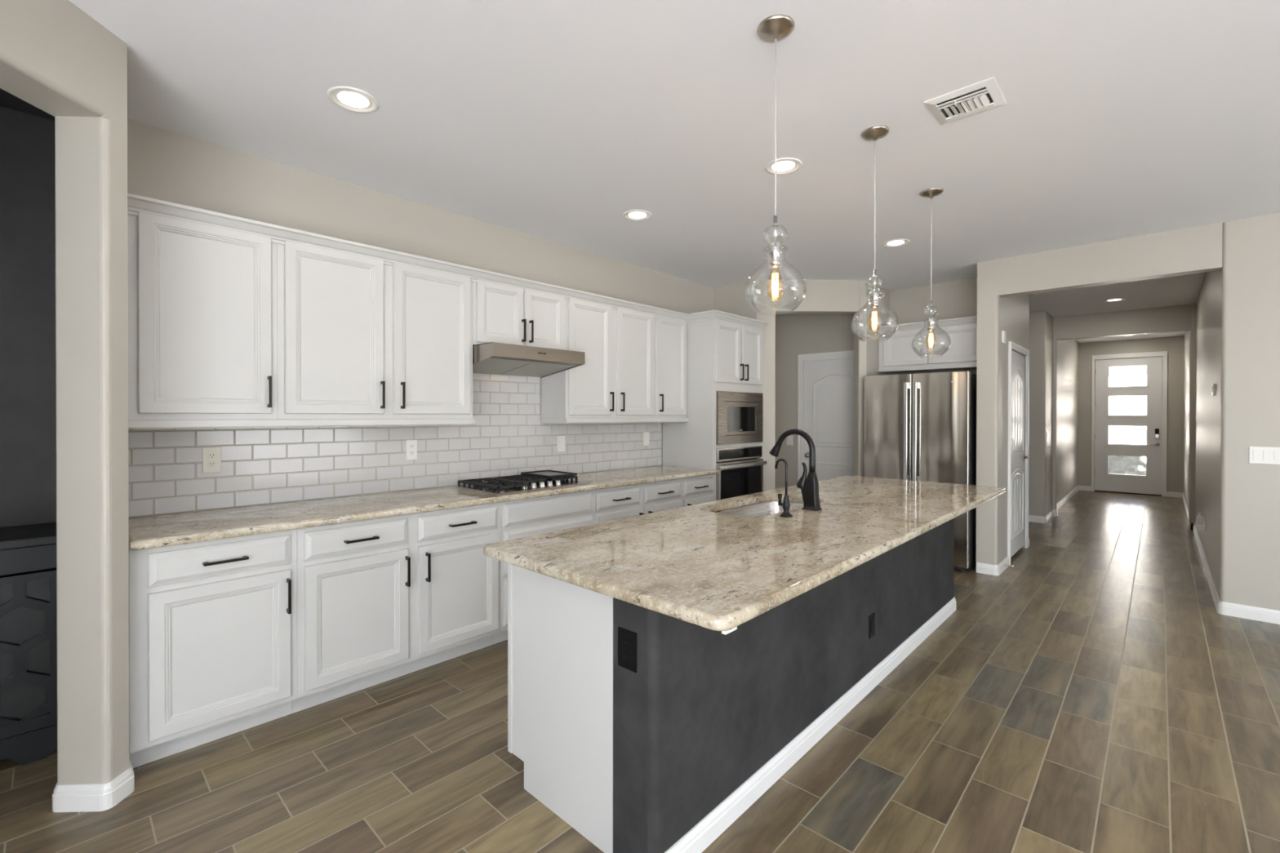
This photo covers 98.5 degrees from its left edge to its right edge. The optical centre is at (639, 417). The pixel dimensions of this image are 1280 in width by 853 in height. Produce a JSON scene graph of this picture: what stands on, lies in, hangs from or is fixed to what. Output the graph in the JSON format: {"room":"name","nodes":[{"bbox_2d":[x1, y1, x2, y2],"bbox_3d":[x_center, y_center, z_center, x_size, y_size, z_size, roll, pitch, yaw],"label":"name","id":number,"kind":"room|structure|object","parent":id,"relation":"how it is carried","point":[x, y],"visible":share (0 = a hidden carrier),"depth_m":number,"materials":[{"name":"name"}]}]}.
{"room":"kitchen","nodes":[
{"label":"kitchen","id":0,"kind":"room"},
{"bbox_2d":[0,88,56,527],"bbox_3d":[-2.963,0.010,0.574,2.500,2.743,3.370,0,0,43],"label":"wall","id":1,"kind":"structure","parent":0,"point":[28,375],"depth_m":2.44,"materials":[{"name":"grey paint"}]},
{"bbox_2d":[0,0,128,784],"bbox_3d":[-2.534,0.014,-0.178,1.618,2.743,5.495,0,0,15],"label":"wall","id":2,"kind":"structure","parent":0,"point":[55,58],"depth_m":1.93,"materials":[{"name":"beige paint"}]},
{"bbox_2d":[52,759,134,812],"bbox_3d":[-1.968,1.332,1.994,0.216,0.088,0.169,0,0,-13],"label":"baseboard","id":3,"kind":"structure","parent":2,"relation":"attached to","point":[96,797],"depth_m":1.93,"materials":[{"name":"white paint"}]},
{"bbox_2d":[127,119,713,434],"bbox_3d":[-0.857,-0.004,4.232,0.160,2.743,4.617,0,0,43],"label":"wall","id":4,"kind":"structure","parent":0,"point":[164,165],"depth_m":3.27,"materials":[{"name":"beige paint"}]},
{"bbox_2d":[127,211,277,420],"bbox_3d":[-2.052,-0.447,2.575,0.352,0.910,0.555,0,0,43],"label":"upper cabinet","id":5,"kind":"object","parent":4,"relation":"attached to","point":[202,298],"visible":0.98,"depth_m":2.47,"materials":[{"name":"grey paint"}]},
{"bbox_2d":[276,240,472,419],"bbox_3d":[-1.499,-0.449,3.162,0.352,0.910,1.055,0,0,43],"label":"upper cabinet","id":6,"kind":"object","parent":4,"relation":"attached to","point":[358,336],"visible":0.96,"depth_m":3.00,"materials":[{"name":"grey paint"}]},
{"bbox_2d":[128,418,475,429],"bbox_3d":[-1.596,0.027,2.877,0.024,0.038,1.617,0,0,43],"label":"rail","id":7,"kind":"object","parent":6,"relation":"attached to","point":[184,424],"visible":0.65,"depth_m":2.70,"materials":[{"name":"grey paint"}]},
{"bbox_2d":[127,192,768,330],"bbox_3d":[-0.449,-0.892,3.839,0.357,0.071,4.596,0,0,43],"label":"crown molding","id":8,"kind":"structure","parent":6,"relation":"attached to","point":[278,234],"depth_m":3.04,"materials":[{"name":"white paint"}]},
{"bbox_2d":[128,373,662,518],"bbox_3d":[-1.086,0.058,3.867,0.008,0.820,3.768,0,0,43],"label":"backsplash","id":9,"kind":"structure","parent":4,"relation":"attached to","point":[260,466],"depth_m":3.30,"materials":[{"name":"white tile"}]},
{"bbox_2d":[202,447,221,472],"bbox_3d":[-2.132,0.209,2.744,0.010,0.125,0.074,0,0,43],"label":"outlet","id":10,"kind":"object","parent":9,"relation":"attached to","point":[211,456],"visible":1,"depth_m":2.74,"materials":[{"name":"beige plastic"}]},
{"bbox_2d":[208,453,216,458],"bbox_3d":[-2.131,0.189,2.743,0.005,0.028,0.032,0,0,43],"label":"receptacle","id":11,"kind":"object","parent":10,"relation":"attached to","point":[211,455],"depth_m":2.74,"materials":[{"name":"beige plastic"}]},
{"bbox_2d":[208,461,216,466],"bbox_3d":[-2.131,0.231,2.743,0.005,0.028,0.032,0,0,43],"label":"receptacle","id":12,"kind":"object","parent":10,"relation":"attached to","point":[211,464],"depth_m":2.74,"materials":[{"name":"beige plastic"}]},
{"bbox_2d":[405,440,417,460],"bbox_3d":[-1.440,0.202,3.478,0.010,0.125,0.070,0,0,43],"label":"outlet","id":13,"kind":"object","parent":9,"relation":"attached to","point":[411,445],"visible":1,"depth_m":3.47,"materials":[{"name":"white plastic"}]},
{"bbox_2d":[408,444,414,448],"bbox_3d":[-1.439,0.181,3.477,0.005,0.028,0.032,0,0,43],"label":"receptacle","id":14,"kind":"object","parent":13,"relation":"attached to","point":[411,446],"depth_m":3.47,"materials":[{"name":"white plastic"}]},
{"bbox_2d":[408,450,414,455],"bbox_3d":[-1.439,0.223,3.477,0.005,0.028,0.032,0,0,43],"label":"receptacle","id":15,"kind":"object","parent":13,"relation":"attached to","point":[411,452],"depth_m":3.47,"materials":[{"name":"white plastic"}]},
{"bbox_2d":[556,435,564,452],"bbox_3d":[-0.621,0.205,4.346,0.010,0.125,0.080,0,0,43],"label":"light switch","id":16,"kind":"object","parent":9,"relation":"attached to","point":[560,439],"visible":1,"depth_m":4.34,"materials":[{"name":"white plastic"}]},
{"bbox_2d":[540,417,688,423],"bbox_3d":[-0.160,0.020,4.611,0.312,0.038,1.415,0,0,43],"label":"rail","id":17,"kind":"object","parent":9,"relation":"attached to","point":[550,420],"visible":1,"depth_m":4.30,"materials":[{"name":"grey paint"}]},
{"bbox_2d":[643,431,648,445],"bbox_3d":[0.059,0.192,5.068,0.010,0.125,0.080,0,0,43],"label":"light switch","id":18,"kind":"object","parent":9,"relation":"attached to","point":[646,434],"visible":1,"depth_m":5.06,"materials":[{"name":"white plastic"}]},
{"bbox_2d":[472,279,565,350],"bbox_3d":[-0.885,-0.685,3.818,0.360,0.443,0.742,0,0,43],"label":"upper cabinet","id":19,"kind":"object","parent":4,"relation":"attached to","point":[502,313],"visible":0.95,"depth_m":3.68,"materials":[{"name":"grey paint"}]},
{"bbox_2d":[472,342,584,377],"bbox_3d":[-0.820,-0.380,3.758,0.507,0.158,0.734,0,0,43],"label":"range hood","id":20,"kind":"object","parent":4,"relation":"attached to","point":[491,357],"visible":0.88,"depth_m":3.64,"materials":[{"name":"silver metal"}]},
{"bbox_2d":[541,297,653,417],"bbox_3d":[-0.298,-0.453,4.436,0.352,0.910,0.959,0,0,43],"label":"upper cabinet","id":21,"kind":"object","parent":4,"relation":"attached to","point":[615,380],"visible":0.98,"depth_m":4.27,"materials":[{"name":"grey paint"}]},
{"bbox_2d":[653,315,686,417],"bbox_3d":[0.185,-0.455,4.948,0.352,0.910,0.448,0,0,43],"label":"upper cabinet","id":22,"kind":"object","parent":4,"relation":"attached to","point":[669,334],"visible":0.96,"depth_m":4.84,"materials":[{"name":"grey paint"}]},
{"bbox_2d":[0,490,1279,852],"bbox_3d":[3.220,1.438,2.914,9.900,0.120,18.050,0,0,43],"label":"floor","id":23,"kind":"structure","parent":0,"point":[1091,694],"depth_m":2.25,"materials":[{"name":"brown tile"}]},
{"bbox_2d":[0,522,57,765],"bbox_3d":[-2.949,0.925,1.897,0.403,0.900,1.370,0,0,43],"label":"base cabinet","id":24,"kind":"object","parent":23,"relation":"on","point":[28,553],"visible":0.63,"depth_m":2.19,"materials":[{"name":"black paint"}]},
{"bbox_2d":[128,528,297,768],"bbox_3d":[-1.941,0.936,2.478,0.652,0.875,0.559,0,0,43],"label":"base cabinet","id":25,"kind":"object","parent":23,"relation":"on","point":[213,624],"visible":0.98,"depth_m":2.26,"materials":[{"name":"white paint"}]},
{"bbox_2d":[291,502,500,713],"bbox_3d":[-1.387,0.934,3.067,0.652,0.875,1.056,0,0,43],"label":"base cabinet","id":26,"kind":"object","parent":23,"relation":"on","point":[384,599],"visible":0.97,"depth_m":2.80,"materials":[{"name":"white paint"}]},
{"bbox_2d":[128,465,718,551],"bbox_3d":[-0.845,0.474,3.644,0.649,0.037,3.766,0,0,43],"label":"countertop","id":27,"kind":"structure","parent":26,"relation":"on","point":[175,529],"depth_m":2.75,"materials":[{"name":"stone"}]},
{"bbox_2d":[455,474,590,494],"bbox_3d":[-0.777,0.433,3.715,0.500,0.044,0.738,0,0,43],"label":"gas cooktop","id":28,"kind":"object","parent":27,"relation":"in","point":[513,483],"visible":0.91,"depth_m":3.59,"materials":[{"name":"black metal"}]},
{"bbox_2d":[520,470,577,478],"bbox_3d":[-0.653,0.402,3.949,0.335,0.016,0.248,0,0,43],"label":"griddle plate","id":29,"kind":"object","parent":28,"relation":"on","point":[542,473],"visible":1,"depth_m":3.94,"materials":[{"name":"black metal"}]},
{"bbox_2d":[492,490,593,644],"bbox_3d":[-0.783,0.932,3.734,0.614,0.875,0.741,0,0,43],"label":"base cabinet","id":30,"kind":"object","parent":23,"relation":"on","point":[521,518],"visible":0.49,"depth_m":3.43,"materials":[{"name":"grey paint"}]},
{"bbox_2d":[593,478,681,524],"bbox_3d":[-0.185,0.930,4.341,0.652,0.875,0.960,0,0,43],"label":"base cabinet","id":31,"kind":"object","parent":23,"relation":"on","point":[627,501],"visible":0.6,"depth_m":4.09,"materials":[{"name":"grey paint"}]},
{"bbox_2d":[681,474,714,506],"bbox_3d":[0.296,0.928,4.852,0.652,0.875,0.443,0,0,43],"label":"base cabinet","id":32,"kind":"object","parent":23,"relation":"on","point":[695,490],"visible":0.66,"depth_m":4.63,"materials":[{"name":"grey paint"}]},
{"bbox_2d":[662,319,763,501],"bbox_3d":[0.733,0.221,5.316,0.646,2.285,0.831,0,0,43],"label":"oven tower","id":33,"kind":"object","parent":23,"relation":"on","point":[722,355],"visible":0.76,"depth_m":4.99,"materials":[{"name":"grey paint"}]},
{"bbox_2d":[715,391,763,444],"bbox_3d":[0.792,-0.001,5.265,0.422,0.476,0.748,0,0,43],"label":"microwave","id":34,"kind":"object","parent":33,"relation":"in","point":[739,415],"visible":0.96,"depth_m":5.09,"materials":[{"name":"silver metal"}]},
{"bbox_2d":[715,445,766,500],"bbox_3d":[0.775,0.649,5.285,0.575,0.750,0.746,0,0,43],"label":"oven","id":35,"kind":"object","parent":33,"relation":"in","point":[740,469],"visible":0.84,"depth_m":5.09,"materials":[{"name":"black glass"}]},
{"bbox_2d":[507,518,955,852],"bbox_3d":[0.970,0.945,2.923,1.034,0.860,3.309,0,0,43],"label":"kitchen island","id":36,"kind":"object","parent":23,"relation":"on","point":[665,756],"visible":0.69,"depth_m":1.91,"materials":[{"name":"grey paint"}]},
{"bbox_2d":[617,626,636,672],"bbox_3d":[-0.039,0.702,1.668,0.078,0.118,0.009,0,0,43],"label":"outlet","id":37,"kind":"object","parent":36,"relation":"attached to","point":[627,639],"visible":1,"depth_m":1.66,"materials":[{"name":"black plastic"}]},
{"bbox_2d":[622,637,630,662],"bbox_3d":[-0.041,0.702,1.667,0.033,0.066,0.004,0,0,43],"label":"receptacle","id":38,"kind":"object","parent":37,"relation":"attached to","point":[625,641],"depth_m":1.67,"materials":[{"name":"black plastic"}]},
{"bbox_2d":[483,475,1005,631],"bbox_3d":[0.951,0.497,2.925,1.111,0.037,3.370,0,0,43],"label":"island countertop","id":39,"kind":"structure","parent":36,"relation":"on","point":[695,564],"depth_m":2.08,"materials":[{"name":"stone"}]},
{"bbox_2d":[713,500,803,517],"bbox_3d":[0.688,0.619,3.037,0.394,0.208,0.814,0,0,43],"label":"sink","id":40,"kind":"object","parent":39,"relation":"in","point":[763,508],"visible":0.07,"depth_m":3.33,"materials":[{"name":"silver metal"}]},
{"bbox_2d":[774,458,792,517],"bbox_3d":[0.699,0.339,2.688,0.094,0.280,0.062,0,0,43],"label":"water faucet","id":41,"kind":"object","parent":39,"relation":"on","point":[785,504],"visible":1,"depth_m":2.67,"materials":[{"name":"black metal"}]},
{"bbox_2d":[768,428,822,511],"bbox_3d":[0.824,0.268,2.949,0.288,0.419,0.068,0,0,43],"label":"kitchen faucet","id":42,"kind":"object","parent":39,"relation":"on","point":[809,486],"visible":1,"depth_m":2.87,"materials":[{"name":"black metal"}]},
{"bbox_2d":[868,613,875,639],"bbox_3d":[1.183,1.059,2.806,0.009,0.115,0.072,0,0,43],"label":"outlet","id":43,"kind":"object","parent":36,"relation":"attached to","point":[872,617],"visible":1,"depth_m":2.80,"materials":[{"name":"black plastic"}]},
{"bbox_2d":[871,618,874,633],"bbox_3d":[1.184,1.059,2.805,0.004,0.066,0.033,0,0,43],"label":"receptacle","id":44,"kind":"object","parent":43,"relation":"attached to","point":[872,620],"depth_m":2.80,"materials":[{"name":"black plastic"}]},
{"bbox_2d":[863,371,976,572],"bbox_3d":[2.755,0.479,5.354,0.909,1.775,0.772,0,0,43],"label":"refrigerator","id":45,"kind":"object","parent":23,"relation":"on","point":[922,426],"visible":0.52,"depth_m":5.02,"materials":[{"name":"grey metal"}]},
{"bbox_2d":[954,373,976,569],"bbox_3d":[2.797,0.477,5.397,0.900,1.753,0.650,0,0,43],"label":"panel","id":46,"kind":"object","parent":45,"relation":"in","point":[972,446],"depth_m":4.94,"materials":[{"name":"grey metal"}]},
{"bbox_2d":[68,0,1279,342],"bbox_3d":[3.223,-1.425,2.900,9.900,0.120,18.050,0,0,43],"label":"ceiling","id":47,"kind":"structure","parent":0,"point":[555,121],"depth_m":2.49,"materials":[{"name":"white paint"}]},
{"bbox_2d":[327,85,378,113],"bbox_3d":[-1.231,-1.364,2.367,0.198,0.006,0.198,0,0,43],"label":"recessed light","id":48,"kind":"object","parent":47,"relation":"in","point":[348,98],"visible":1,"depth_m":2.36,"materials":[{"name":"white paint"}]},
{"bbox_2d":[622,209,652,221],"bbox_3d":[-0.017,-1.369,3.728,0.198,0.006,0.198,0,0,43],"label":"recessed light","id":49,"kind":"object","parent":47,"relation":"in","point":[632,215],"visible":1,"depth_m":3.73,"materials":[{"name":"white paint"}]},
{"bbox_2d":[756,13,795,296],"bbox_3d":[0.473,-0.867,1.926,0.211,0.993,0.211,0,0,43],"label":"pendant light","id":50,"kind":"object","parent":47,"relation":"hanging from","point":[775,28],"visible":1,"depth_m":1.92,"materials":[{"name":"silver metal"}]},
{"bbox_2d":[768,215,781,268],"bbox_3d":[0.473,-0.615,1.927,0.041,0.181,0.041,0,0,43],"label":"socket","id":51,"kind":"object","parent":50,"relation":"attached to","point":[775,252],"depth_m":1.91,"materials":[{"name":"silver metal"}]},
{"bbox_2d":[764,157,802,174],"bbox_3d":[0.778,-1.365,2.993,0.198,0.006,0.198,0,0,43],"label":"recessed light","id":52,"kind":"object","parent":47,"relation":"in","point":[784,166],"visible":0.93,"depth_m":2.99,"materials":[{"name":"white paint"}]},
{"bbox_2d":[860,125,889,328],"bbox_3d":[1.124,-0.869,2.638,0.211,0.993,0.211,0,0,43],"label":"pendant light","id":53,"kind":"object","parent":47,"relation":"hanging from","point":[874,133],"visible":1,"depth_m":2.63,"materials":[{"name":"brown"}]},
{"bbox_2d":[870,269,879,308],"bbox_3d":[1.124,-0.618,2.639,0.041,0.181,0.041,0,0,43],"label":"socket","id":54,"kind":"object","parent":53,"relation":"attached to","point":[874,295],"depth_m":2.63,"materials":[{"name":"silver metal"}]},
{"bbox_2d":[882,239,910,247],"bbox_3d":[2.006,-1.369,4.321,0.198,0.006,0.198,0,0,43],"label":"recessed light","id":55,"kind":"object","parent":47,"relation":"in","point":[895,242],"visible":1,"depth_m":4.32,"materials":[{"name":"white paint"}]},
{"bbox_2d":[920,187,943,346],"bbox_3d":[1.764,-0.872,3.339,0.211,0.993,0.211,0,0,43],"label":"pendant light","id":56,"kind":"object","parent":47,"relation":"hanging from","point":[931,193],"visible":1,"depth_m":3.33,"materials":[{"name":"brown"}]},
{"bbox_2d":[927,300,934,330],"bbox_3d":[1.764,-0.620,3.340,0.041,0.181,0.041,0,0,43],"label":"socket","id":57,"kind":"object","parent":56,"relation":"attached to","point":[931,321],"depth_m":3.33,"materials":[{"name":"silver metal"}]},
{"bbox_2d":[924,76,1006,124],"bbox_3d":[1.407,-1.352,2.383,0.256,0.025,0.256,0,0,43],"label":"ceiling vent","id":58,"kind":"object","parent":47,"relation":"in","point":[985,95],"visible":1,"depth_m":2.36,"materials":[{"name":"white metal"}]},
{"bbox_2d":[1103,297,1125,302],"bbox_3d":[5.542,-1.375,6.439,0.198,0.006,0.198,0,0,43],"label":"recessed light","id":59,"kind":"object","parent":47,"relation":"in","point":[1116,299],"visible":1,"depth_m":6.44,"materials":[{"name":"white paint"}]},
{"bbox_2d":[713,279,889,491],"bbox_3d":[1.696,-0.009,5.786,2.047,2.743,0.563,0,0,-1],"label":"wall","id":60,"kind":"structure","parent":0,"point":[753,299],"depth_m":5.52,"materials":[{"name":"beige paint"}]},
{"bbox_2d":[775,313,853,488],"bbox_3d":[1.652,-0.010,6.022,1.337,2.743,1.230,0,0,43],"label":"wall","id":61,"kind":"structure","parent":0,"point":[796,334],"depth_m":6.53,"materials":[{"name":"beige paint"}]},
{"bbox_2d":[786,435,792,444],"bbox_3d":[1.781,0.267,6.560,0.078,0.116,0.010,0,0,43],"label":"light switch","id":62,"kind":"object","parent":61,"relation":"attached to","point":[789,438],"visible":0.82,"depth_m":6.55,"materials":[{"name":"white plastic"}]},
{"bbox_2d":[797,350,853,481],"bbox_3d":[2.163,0.311,6.196,0.830,2.100,0.108,0,0,43],"label":"door","id":63,"kind":"structure","parent":61,"relation":"in","point":[828,384],"depth_m":6.25,"materials":[{"name":"white paint"}]},
{"bbox_2d":[888,277,977,374],"bbox_3d":[3.089,-0.007,5.726,1.160,2.743,0.130,0,0,43],"label":"wall","id":64,"kind":"structure","parent":0,"point":[956,299],"depth_m":5.68,"materials":[{"name":"beige paint"}]},
{"bbox_2d":[876,315,977,373],"bbox_3d":[2.928,-0.710,5.521,0.955,0.467,0.376,0,0,43],"label":"upper cabinet","id":65,"kind":"object","parent":64,"relation":"attached to","point":[904,348],"visible":0.77,"depth_m":5.42,"materials":[{"name":"grey paint"}]},
{"bbox_2d":[803,213,1279,610],"bbox_3d":[6.109,-0.009,7.078,11.220,2.743,9.448,0,0,43],"label":"wall","id":66,"kind":"structure","parent":0,"point":[1237,304],"depth_m":4.68,"materials":[{"name":"beige paint"}]},
{"bbox_2d":[1001,330,1005,343],"bbox_3d":[3.240,-0.719,4.907,0.018,0.105,0.080,0,0,43],"label":"door chime","id":67,"kind":"object","parent":66,"relation":"attached to","point":[1003,332],"visible":1,"depth_m":4.88,"materials":[{"name":"white plastic"}]},
{"bbox_2d":[1007,341,1030,564],"bbox_3d":[3.746,0.329,5.457,0.100,2.075,0.970,0,0,43],"label":"door","id":68,"kind":"structure","parent":66,"relation":"in","point":[1018,388],"depth_m":5.48,"materials":[{"name":"white paint"}]},
{"bbox_2d":[976,485,1194,575],"bbox_3d":[5.834,1.315,7.546,7.621,0.088,2.400,0,0,-30],"label":"baseboard","id":69,"kind":"structure","parent":66,"relation":"attached to","point":[993,570],"depth_m":7.18,"materials":[{"name":"white paint"}]},
{"bbox_2d":[1091,351,1167,496],"bbox_3d":[8.725,0.102,9.849,1.003,2.500,0.198,0,0,43],"label":"door","id":70,"kind":"structure","parent":66,"relation":"in","point":[1129,391],"depth_m":9.81,"materials":[{"name":"white paint"}]},
{"bbox_2d":[1203,517,1204,531],"bbox_3d":[5.314,1.005,5.191,0.010,0.120,0.075,0,0,43],"label":"outlet","id":71,"kind":"object","parent":66,"relation":"attached to","point":[1204,517],"visible":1,"depth_m":5.16,"materials":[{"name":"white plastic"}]},
{"bbox_2d":[1196,512,1203,524],"bbox_3d":[5.294,0.949,5.210,0.045,0.101,0.050,0,0,43],"label":"plug","id":72,"kind":"object","parent":71,"relation":"attached to","point":[1199,518],"visible":1,"depth_m":5.20,"materials":[{"name":"white plastic"}]},
{"bbox_2d":[1211,383,1215,395],"bbox_3d":[4.469,-0.217,4.293,0.017,0.090,0.120,0,0,43],"label":"thermostat","id":73,"kind":"object","parent":66,"relation":"attached to","point":[1213,387],"visible":1,"depth_m":4.25,"materials":[{"name":"white plastic"}]},
{"bbox_2d":[1192,523,1279,624],"bbox_3d":[7.117,1.335,3.621,4.799,0.088,3.854,0,0,43],"label":"baseboard","id":74,"kind":"structure","parent":66,"relation":"attached to","point":[1249,612],"depth_m":3.81,"materials":[{"name":"white paint"}]},
{"bbox_2d":[1248,446,1279,464],"bbox_3d":[4.212,0.253,3.718,0.136,0.116,0.011,0,0,43],"label":"light switch","id":75,"kind":"object","parent":66,"relation":"attached to","point":[1257,455],"visible":1,"depth_m":3.71,"materials":[{"name":"white plastic"}]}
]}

